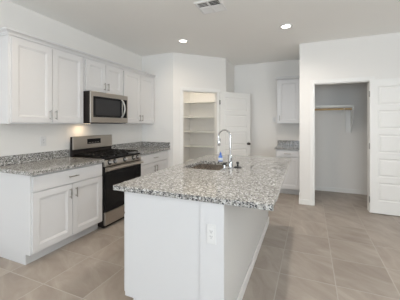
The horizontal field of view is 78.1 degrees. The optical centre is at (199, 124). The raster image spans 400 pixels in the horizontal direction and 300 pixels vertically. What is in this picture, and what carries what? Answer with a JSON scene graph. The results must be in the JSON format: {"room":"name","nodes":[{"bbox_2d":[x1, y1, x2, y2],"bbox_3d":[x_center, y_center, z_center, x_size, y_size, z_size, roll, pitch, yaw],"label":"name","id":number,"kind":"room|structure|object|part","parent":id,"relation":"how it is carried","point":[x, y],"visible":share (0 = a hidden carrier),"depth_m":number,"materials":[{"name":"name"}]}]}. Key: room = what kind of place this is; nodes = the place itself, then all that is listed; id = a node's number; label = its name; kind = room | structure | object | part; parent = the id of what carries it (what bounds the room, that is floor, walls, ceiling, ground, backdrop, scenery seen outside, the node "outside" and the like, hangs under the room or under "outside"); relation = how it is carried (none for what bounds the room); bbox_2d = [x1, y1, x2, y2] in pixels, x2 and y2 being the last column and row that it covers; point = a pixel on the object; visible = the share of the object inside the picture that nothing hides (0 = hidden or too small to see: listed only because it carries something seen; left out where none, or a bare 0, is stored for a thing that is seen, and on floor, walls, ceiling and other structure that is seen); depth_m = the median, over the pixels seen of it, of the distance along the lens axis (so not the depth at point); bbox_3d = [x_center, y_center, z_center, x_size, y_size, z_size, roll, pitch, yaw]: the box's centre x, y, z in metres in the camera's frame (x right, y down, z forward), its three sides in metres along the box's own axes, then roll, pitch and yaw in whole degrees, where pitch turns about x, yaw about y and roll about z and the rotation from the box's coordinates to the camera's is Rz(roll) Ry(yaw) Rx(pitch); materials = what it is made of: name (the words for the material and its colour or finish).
{"room":"kitchen","nodes":[
{"label":"kitchen","id":0,"kind":"room"},
{"bbox_2d":[0,0,141,156],"bbox_3d":[-3.405,-0.004,-0.107,0.120,2.746,14.160,0,0,23],"label":"wall","id":1,"kind":"structure","parent":0,"point":[15,139],"depth_m":3.29,"materials":[{"name":"paint"}]},
{"bbox_2d":[0,149,68,165],"bbox_3d":[-2.015,0.403,3.012,0.021,0.102,0.938,0,0,23],"label":"backsplash","id":2,"kind":"structure","parent":1,"relation":"attached to","point":[31,157],"depth_m":2.97,"materials":[{"name":"stone"}]},
{"bbox_2d":[0,35,82,123],"bbox_3d":[-1.863,-0.455,2.959,0.342,0.903,0.924,0,0,23],"label":"upper cabinet","id":3,"kind":"object","parent":1,"relation":"attached to","point":[40,84],"visible":1,"depth_m":2.76,"materials":[{"name":"white paint"}]},
{"bbox_3d":[-1.833,-0.452,2.707,0.019,0.865,0.436,0,0,23],"label":"door","id":4,"kind":"part","parent":3,"relation":"part of","materials":[{"name":"white paint"}]},
{"bbox_3d":[-1.660,-0.452,3.116,0.019,0.865,0.436,0,0,23],"label":"door","id":5,"kind":"part","parent":3,"relation":"part of","materials":[{"name":"white paint"}]},
{"bbox_2d":[0,27,155,78],"bbox_3d":[-1.547,-0.935,3.725,0.330,0.056,2.662,0,0,23],"label":"crown molding","id":6,"kind":"structure","parent":3,"relation":"on","point":[5,30],"depth_m":3.04,"materials":[{"name":"white paint"}]},
{"bbox_2d":[40,136,45,145],"bbox_3d":[-1.978,0.216,3.116,0.008,0.122,0.080,0,0,23],"label":"power outlet","id":7,"kind":"object","parent":1,"relation":"attached to","point":[43,138],"visible":1,"depth_m":3.11,"materials":[{"name":"white plastic"}]},
{"bbox_2d":[83,57,121,94],"bbox_3d":[-1.533,-0.679,3.742,0.342,0.453,0.768,0,0,23],"label":"upper cabinet","id":8,"kind":"object","parent":1,"relation":"attached to","point":[97,76],"visible":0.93,"depth_m":3.62,"materials":[{"name":"white paint"}]},
{"bbox_3d":[-1.489,-0.676,3.524,0.019,0.415,0.360,0,0,23],"label":"door","id":9,"kind":"part","parent":8,"relation":"part of","materials":[{"name":"white paint"}]},
{"bbox_2d":[83,91,127,123],"bbox_3d":[-1.476,-0.228,3.718,0.466,0.443,0.759,0,0,23],"label":"microwave","id":10,"kind":"object","parent":8,"relation":"attached to","point":[98,107],"visible":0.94,"depth_m":3.53,"materials":[{"name":"silver metal"}]},
{"bbox_3d":[-1.199,-0.241,3.860,0.075,0.296,0.030,0,0,-13],"label":"handle","id":11,"kind":"part","parent":10,"relation":"part of","materials":[{"name":"silver metal"}]},
{"bbox_3d":[-1.346,-0.676,3.862,0.019,0.415,0.360,0,0,23],"label":"door","id":12,"kind":"part","parent":8,"relation":"part of","materials":[{"name":"white paint"}]},
{"bbox_2d":[111,141,142,148],"bbox_3d":[-1.351,0.403,4.588,0.021,0.102,0.921,0,0,23],"label":"backsplash","id":13,"kind":"structure","parent":1,"relation":"attached to","point":[134,144],"depth_m":4.56,"materials":[{"name":"stone"}]},
{"bbox_2d":[122,69,153,123],"bbox_3d":[-1.204,-0.455,4.524,0.342,0.903,0.924,0,0,23],"label":"upper cabinet","id":14,"kind":"object","parent":1,"relation":"attached to","point":[139,89],"visible":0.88,"depth_m":4.42,"materials":[{"name":"white paint"}]},
{"bbox_3d":[-1.175,-0.452,4.270,0.019,0.865,0.438,0,0,23],"label":"door","id":15,"kind":"part","parent":14,"relation":"part of","materials":[{"name":"white paint"}]},
{"bbox_3d":[-1.002,-0.452,4.681,0.019,0.865,0.438,0,0,23],"label":"door","id":16,"kind":"part","parent":14,"relation":"part of","materials":[{"name":"white paint"}]},
{"bbox_2d":[142,53,172,167],"bbox_3d":[-0.829,-0.004,4.924,0.724,2.746,0.100,0,0,23],"label":"wall","id":17,"kind":"structure","parent":0,"point":[160,65],"depth_m":4.84,"materials":[{"name":"paint"}]},
{"bbox_2d":[142,142,169,147],"bbox_3d":[-0.872,0.403,4.875,0.638,0.102,0.021,0,0,23],"label":"backsplash","id":18,"kind":"structure","parent":17,"relation":"attached to","point":[144,144],"depth_m":4.86,"materials":[{"name":"stone"}]},
{"bbox_2d":[183,92,189,162],"bbox_3d":[-0.567,-0.004,5.629,0.086,2.746,1.384,0,0,23],"label":"wall","id":19,"kind":"structure","parent":0,"point":[186,95],"depth_m":6.08,"materials":[{"name":"paint"}]},
{"bbox_2d":[173,52,225,165],"bbox_3d":[-0.009,-0.004,5.005,1.140,2.746,0.115,0,0,-22],"label":"wall","id":20,"kind":"structure","parent":0,"point":[190,71],"depth_m":4.87,"materials":[{"name":"paint"}]},
{"bbox_2d":[180,87,219,163],"bbox_3d":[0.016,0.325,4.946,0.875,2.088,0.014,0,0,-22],"label":"trim","id":21,"kind":"structure","parent":20,"relation":"attached to","point":[181,88],"depth_m":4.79,"materials":[{"name":"white paint"}]},
{"bbox_2d":[219,92,250,155],"bbox_3d":[0.747,0.344,5.251,0.798,2.025,0.167,0,0,-28],"label":"door","id":22,"kind":"structure","parent":20,"relation":"in","point":[234,108],"depth_m":5.23,"materials":[{"name":"white paint"}]},
{"bbox_2d":[0,190,399,299],"bbox_3d":[-0.522,1.419,-1.321,6.377,0.100,14.400,0,0,23],"label":"floor","id":23,"kind":"structure","parent":0,"point":[334,248],"depth_m":2.44,"materials":[{"name":"tile"}]},
{"bbox_2d":[0,163,101,264],"bbox_3d":[-1.710,0.930,2.896,0.672,0.875,0.917,0,0,23],"label":"base cabinet","id":24,"kind":"object","parent":23,"relation":"on","point":[41,214],"visible":0.95,"depth_m":2.53,"materials":[{"name":"white paint"}]},
{"bbox_2d":[0,149,104,175],"bbox_3d":[-1.718,0.421,2.887,0.664,0.139,0.938,0,0,23],"label":"countertop","id":25,"kind":"structure","parent":24,"relation":"on","point":[31,164],"depth_m":2.83,"materials":[{"name":"stone"}]},
{"bbox_3d":[-1.529,0.958,2.578,0.019,0.578,0.440,0,0,23],"label":"door","id":26,"kind":"part","parent":24,"relation":"part of","materials":[{"name":"white paint"}]},
{"bbox_3d":[-1.442,0.582,2.783,0.019,0.150,0.885,0,0,23],"label":"drawer","id":27,"kind":"part","parent":24,"relation":"part of","materials":[{"name":"white paint"}]},
{"bbox_3d":[-1.356,0.958,2.989,0.019,0.578,0.440,0,0,23],"label":"door","id":28,"kind":"part","parent":24,"relation":"part of","materials":[{"name":"white paint"}]},
{"bbox_2d":[70,135,143,227],"bbox_3d":[-1.344,0.771,3.662,0.695,1.194,0.767,0,0,23],"label":"gas range","id":29,"kind":"object","parent":23,"relation":"on","point":[119,166],"visible":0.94,"depth_m":3.46,"materials":[{"name":"silver metal"}]},
{"bbox_3d":[-1.622,0.269,3.779,0.019,0.189,0.759,0,0,23],"label":"backguard panel","id":30,"kind":"part","parent":29,"relation":"part of","materials":[{"name":"silver metal"}]},
{"bbox_2d":[74,152,139,159],"bbox_3d":[-1.360,0.462,3.669,0.569,0.022,0.767,0,0,23],"label":"cooktop","id":31,"kind":"object","parent":29,"relation":"in","point":[121,156],"depth_m":3.48,"materials":[{"name":"black metal"}]},
{"bbox_3d":[-1.094,1.240,3.557,0.031,0.167,0.761,0,0,23],"label":"drawer","id":32,"kind":"part","parent":29,"relation":"part of","materials":[{"name":"silver metal"}]},
{"bbox_3d":[-1.103,0.516,3.560,0.054,0.081,0.765,0,0,23],"label":"control panel","id":33,"kind":"part","parent":29,"relation":"part of","materials":[{"name":"silver metal"}]},
{"bbox_3d":[-1.094,0.857,3.557,0.031,0.581,0.761,0,0,23],"label":"oven door","id":34,"kind":"part","parent":29,"relation":"part of","materials":[{"name":"black glass"}]},
{"bbox_3d":[-1.077,0.594,3.550,0.005,0.055,0.761,0,0,23],"label":"door trim","id":35,"kind":"part","parent":29,"relation":"part of","materials":[{"name":"silver metal"}]},
{"bbox_3d":[-1.049,0.591,3.538,0.055,0.033,0.727,0,0,23],"label":"handle","id":36,"kind":"part","parent":29,"relation":"part of","materials":[{"name":"silver metal"}]},
{"bbox_2d":[140,150,167,175],"bbox_3d":[-1.051,0.930,4.461,0.672,0.875,0.921,0,0,23],"label":"base cabinet","id":37,"kind":"object","parent":23,"relation":"on","point":[153,162],"visible":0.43,"depth_m":4.27,"materials":[{"name":"white paint"}]},
{"bbox_2d":[111,141,169,154],"bbox_3d":[-1.055,0.421,4.463,0.664,0.139,0.921,0,0,23],"label":"countertop","id":38,"kind":"structure","parent":37,"relation":"on","point":[143,148],"depth_m":4.60,"materials":[{"name":"stone"}]},
{"bbox_3d":[-0.876,0.958,4.129,0.019,0.578,0.412,0,0,23],"label":"door","id":39,"kind":"part","parent":37,"relation":"part of","materials":[{"name":"white paint"}]},
{"bbox_3d":[-0.795,0.582,4.322,0.019,0.150,0.831,0,0,23],"label":"drawer","id":40,"kind":"part","parent":37,"relation":"part of","materials":[{"name":"white paint"}]},
{"bbox_3d":[-0.714,0.958,4.514,0.019,0.578,0.412,0,0,23],"label":"door","id":41,"kind":"part","parent":37,"relation":"part of","materials":[{"name":"white paint"}]},
{"bbox_2d":[124,192,199,299],"bbox_3d":[-0.168,0.930,2.037,0.657,0.875,0.695,0,0,23],"label":"base cabinet","id":42,"kind":"object","parent":23,"relation":"on","point":[162,234],"visible":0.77,"depth_m":1.70,"materials":[{"name":"white paint"}]},
{"bbox_3d":[-0.494,0.958,1.993,0.019,0.578,0.328,0,0,23],"label":"door","id":43,"kind":"part","parent":42,"relation":"part of","materials":[{"name":"white paint"}]},
{"bbox_2d":[113,154,290,210],"bbox_3d":[0.291,0.472,2.582,1.152,0.037,2.105,0,0,23],"label":"countertop","id":44,"kind":"structure","parent":42,"relation":"on","point":[258,184],"depth_m":1.92,"materials":[{"name":"stone"}]},
{"bbox_2d":[191,164,227,169],"bbox_3d":[0.103,0.595,2.745,0.454,0.205,0.574,0,0,23],"label":"sink","id":45,"kind":"object","parent":44,"relation":"in","point":[200,166],"visible":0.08,"depth_m":3.01,"materials":[{"name":"metal"}]},
{"bbox_2d":[218,152,222,160],"bbox_3d":[0.252,0.397,3.035,0.060,0.114,0.059,0,0,23],"label":"soap bottle","id":46,"kind":"object","parent":44,"relation":"on","point":[220,158],"visible":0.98,"depth_m":3.02,"materials":[{"name":"blue plastic"}]},
{"bbox_2d":[217,129,232,167],"bbox_3d":[0.277,0.253,2.580,0.078,0.402,0.205,0,0,-43],"label":"faucet","id":47,"kind":"object","parent":44,"relation":"on","point":[230,156],"visible":1,"depth_m":2.54,"materials":[{"name":"silver metal"}]},
{"bbox_3d":[0.256,0.208,2.590,0.158,0.312,0.019,0,0,33],"label":"spout","id":48,"kind":"part","parent":47,"relation":"part of","materials":[{"name":"silver metal"}]},
{"bbox_2d":[276,149,299,194],"bbox_3d":[1.799,0.930,5.026,0.439,0.875,0.633,0,0,23],"label":"base cabinet","id":49,"kind":"object","parent":23,"relation":"on","point":[291,184],"visible":0.56,"depth_m":4.75,"materials":[{"name":"white paint"}]},
{"bbox_2d":[274,140,299,149],"bbox_3d":[1.795,0.421,5.041,0.460,0.139,0.634,0,0,23],"label":"countertop","id":50,"kind":"structure","parent":49,"relation":"on","point":[282,144],"depth_m":5.25,"materials":[{"name":"stone"}]},
{"bbox_3d":[1.696,0.571,4.776,0.415,0.127,0.019,0,0,23],"label":"drawer","id":51,"kind":"part","parent":49,"relation":"part of","materials":[{"name":"white paint"}]},
{"bbox_3d":[1.696,0.947,4.776,0.415,0.601,0.019,0,0,23],"label":"door","id":52,"kind":"part","parent":49,"relation":"part of","materials":[{"name":"white paint"}]},
{"bbox_2d":[8,0,399,65],"bbox_3d":[-0.522,-1.427,-1.321,6.377,0.100,14.400,0,0,23],"label":"ceiling","id":53,"kind":"structure","parent":0,"point":[248,31],"depth_m":3.31,"materials":[{"name":"paint"}]},
{"bbox_2d":[178,39,187,42],"bbox_3d":[-0.280,-1.371,4.071,0.176,0.010,0.176,0,0,23],"label":"recessed light","id":54,"kind":"object","parent":53,"relation":"in","point":[179,40],"visible":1,"depth_m":4.05,"materials":[{"name":"white plastic"}]},
{"bbox_2d":[194,0,226,14],"bbox_3d":[0.125,-1.371,2.879,0.304,0.012,0.304,0,0,23],"label":"ceiling vent","id":55,"kind":"object","parent":53,"relation":"in","point":[207,6],"visible":1,"depth_m":2.87,"materials":[{"name":"silver metal"}]},
{"bbox_2d":[279,23,292,28],"bbox_3d":[1.206,-1.371,3.461,0.176,0.010,0.176,0,0,23],"label":"recessed light","id":56,"kind":"object","parent":53,"relation":"in","point":[283,26],"visible":1,"depth_m":3.46,"materials":[{"name":"white plastic"}]},
{"bbox_2d":[226,59,233,92],"bbox_3d":[0.627,-0.004,5.515,0.110,2.746,0.668,0,0,23],"label":"wall","id":57,"kind":"structure","parent":0,"point":[229,66],"depth_m":5.42,"materials":[{"name":"paint"}]},
{"bbox_2d":[224,205,267,299],"bbox_3d":[0.474,0.931,2.505,0.161,0.876,2.055,0,0,23],"label":"wall","id":58,"kind":"structure","parent":0,"point":[243,226],"depth_m":1.86,"materials":[{"name":"paint"}]},
{"bbox_2d":[207,223,215,244],"bbox_3d":[0.070,0.689,1.546,0.062,0.124,0.008,0,0,23],"label":"power outlet","id":59,"kind":"object","parent":58,"relation":"attached to","point":[211,228],"visible":1,"depth_m":1.54,"materials":[{"name":"white plastic"}]},
{"bbox_2d":[209,229,213,239],"bbox_3d":[0.069,0.689,1.544,0.033,0.066,0.002,0,0,23],"label":"receptacle","id":60,"kind":"object","parent":59,"relation":"attached to","point":[211,231],"depth_m":1.54,"materials":[{"name":"white plastic"}]},
{"bbox_2d":[200,202,223,299],"bbox_3d":[0.074,0.931,1.554,0.161,0.876,0.008,0,0,23],"label":"trim","id":61,"kind":"structure","parent":58,"relation":"attached to","point":[211,255],"depth_m":1.55,"materials":[{"name":"white paint"}]},
{"bbox_2d":[237,217,268,299],"bbox_3d":[0.481,1.327,2.508,0.173,0.085,2.067,0,0,23],"label":"baseboard","id":62,"kind":"structure","parent":58,"relation":"attached to","point":[247,277],"depth_m":2.31,"materials":[{"name":"white paint"}]},
{"bbox_2d":[190,59,366,189],"bbox_3d":[2.249,-0.004,5.260,6.137,2.746,0.120,0,0,23],"label":"wall","id":63,"kind":"structure","parent":0,"point":[340,155],"depth_m":5.12,"materials":[{"name":"paint"}]},
{"bbox_2d":[185,101,214,105],"bbox_3d":[0.165,-0.498,5.908,1.045,0.060,0.299,0,0,23],"label":"shelf","id":64,"kind":"object","parent":63,"relation":"attached to","point":[207,102],"visible":0.56,"depth_m":6.02,"materials":[{"name":"white paint"}]},
{"bbox_2d":[185,131,214,133],"bbox_3d":[0.165,0.209,5.908,1.045,0.060,0.299,0,0,23],"label":"shelf","id":65,"kind":"object","parent":63,"relation":"attached to","point":[191,132],"visible":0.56,"depth_m":6.01,"materials":[{"name":"white paint"}]},
{"bbox_2d":[185,117,214,119],"bbox_3d":[0.165,-0.144,5.908,1.045,0.060,0.299,0,0,23],"label":"shelf","id":66,"kind":"object","parent":63,"relation":"attached to","point":[191,118],"visible":0.56,"depth_m":6.04,"materials":[{"name":"white paint"}]},
{"bbox_2d":[185,145,214,148],"bbox_3d":[0.165,0.561,5.908,1.045,0.060,0.299,0,0,23],"label":"shelf","id":67,"kind":"object","parent":63,"relation":"attached to","point":[190,146],"visible":0.56,"depth_m":5.87,"materials":[{"name":"white paint"}]},
{"bbox_2d":[276,75,299,123],"bbox_3d":[1.849,-0.492,5.164,0.454,0.962,0.365,0,0,23],"label":"upper cabinet","id":68,"kind":"object","parent":63,"relation":"attached to","point":[288,87],"visible":0.91,"depth_m":5.03,"materials":[{"name":"white paint"}]},
{"bbox_3d":[1.850,-0.945,5.168,0.454,0.056,0.357,0,0,23],"label":"crown","id":69,"kind":"part","parent":68,"relation":"part of","materials":[{"name":"white paint"}]},
{"bbox_2d":[278,140,299,145],"bbox_3d":[1.913,0.403,5.323,0.460,0.102,0.021,0,0,23],"label":"backsplash","id":70,"kind":"structure","parent":63,"relation":"attached to","point":[280,142],"depth_m":5.31,"materials":[{"name":"stone"}]},
{"bbox_2d":[315,105,354,107],"bbox_3d":[2.553,-0.340,4.885,0.829,0.042,0.332,0,0,23],"label":"closet shelf","id":71,"kind":"object","parent":63,"relation":"attached to","point":[323,106],"visible":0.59,"depth_m":4.71,"materials":[{"name":"white paint"}]},
{"bbox_2d":[315,186,366,194],"bbox_3d":[3.019,1.327,4.863,1.707,0.085,0.012,0,0,23],"label":"baseboard","id":72,"kind":"structure","parent":63,"relation":"attached to","point":[331,189],"depth_m":4.94,"materials":[{"name":"white paint"}]},
{"bbox_2d":[346,107,353,131],"bbox_3d":[2.885,-0.089,4.750,0.102,0.506,0.322,0,0,23],"label":"shelf bracket","id":73,"kind":"object","parent":63,"relation":"attached to","point":[349,113],"visible":0.71,"depth_m":4.87,"materials":[{"name":"white paint"}]},
{"bbox_3d":[2.928,-0.089,4.740,0.016,0.506,0.309,0,0,23],"label":"bracket arm","id":74,"kind":"part","parent":73,"relation":"part of","materials":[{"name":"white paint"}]},
{"bbox_3d":[2.778,-0.249,4.794,0.024,0.135,0.326,0,0,23],"label":"hook","id":75,"kind":"object","parent":63,"relation":"attached to","visible":0},
{"bbox_2d":[315,108,351,110],"bbox_3d":[2.482,-0.286,4.771,0.786,0.038,0.037,0,0,23],"label":"closet rod","id":76,"kind":"object","parent":75,"relation":"hanging from","point":[323,108],"visible":0.66,"depth_m":4.72,"materials":[{"name":"brown wood"}]},
{"bbox_2d":[300,32,399,199],"bbox_3d":[3.192,-0.004,3.677,3.169,2.746,0.115,0,0,23],"label":"wall","id":77,"kind":"structure","parent":0,"point":[378,56],"depth_m":4.02,"materials":[{"name":"paint"}]},
{"bbox_2d":[310,76,374,210],"bbox_3d":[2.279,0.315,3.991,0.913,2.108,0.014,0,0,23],"label":"trim","id":78,"kind":"structure","parent":77,"relation":"attached to","point":[312,82],"depth_m":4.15,"materials":[{"name":"white paint"}]},
{"bbox_2d":[369,78,399,215],"bbox_3d":[2.964,0.337,3.649,0.788,2.040,0.167,0,0,24],"label":"door","id":79,"kind":"structure","parent":77,"relation":"in","point":[384,94],"depth_m":3.71,"materials":[{"name":"white paint"}]},
{"bbox_3d":[1.994,-0.004,4.773,0.110,2.746,0.975,0,0,23],"label":"wall","id":80,"kind":"structure","parent":0,"visible":0},
{"bbox_2d":[299,192,309,204],"bbox_3d":[1.864,1.327,4.411,0.175,0.085,0.462,0,0,23],"label":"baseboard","id":81,"kind":"structure","parent":80,"relation":"attached to","point":[301,201],"depth_m":4.20,"materials":[{"name":"white paint"}]}
]}

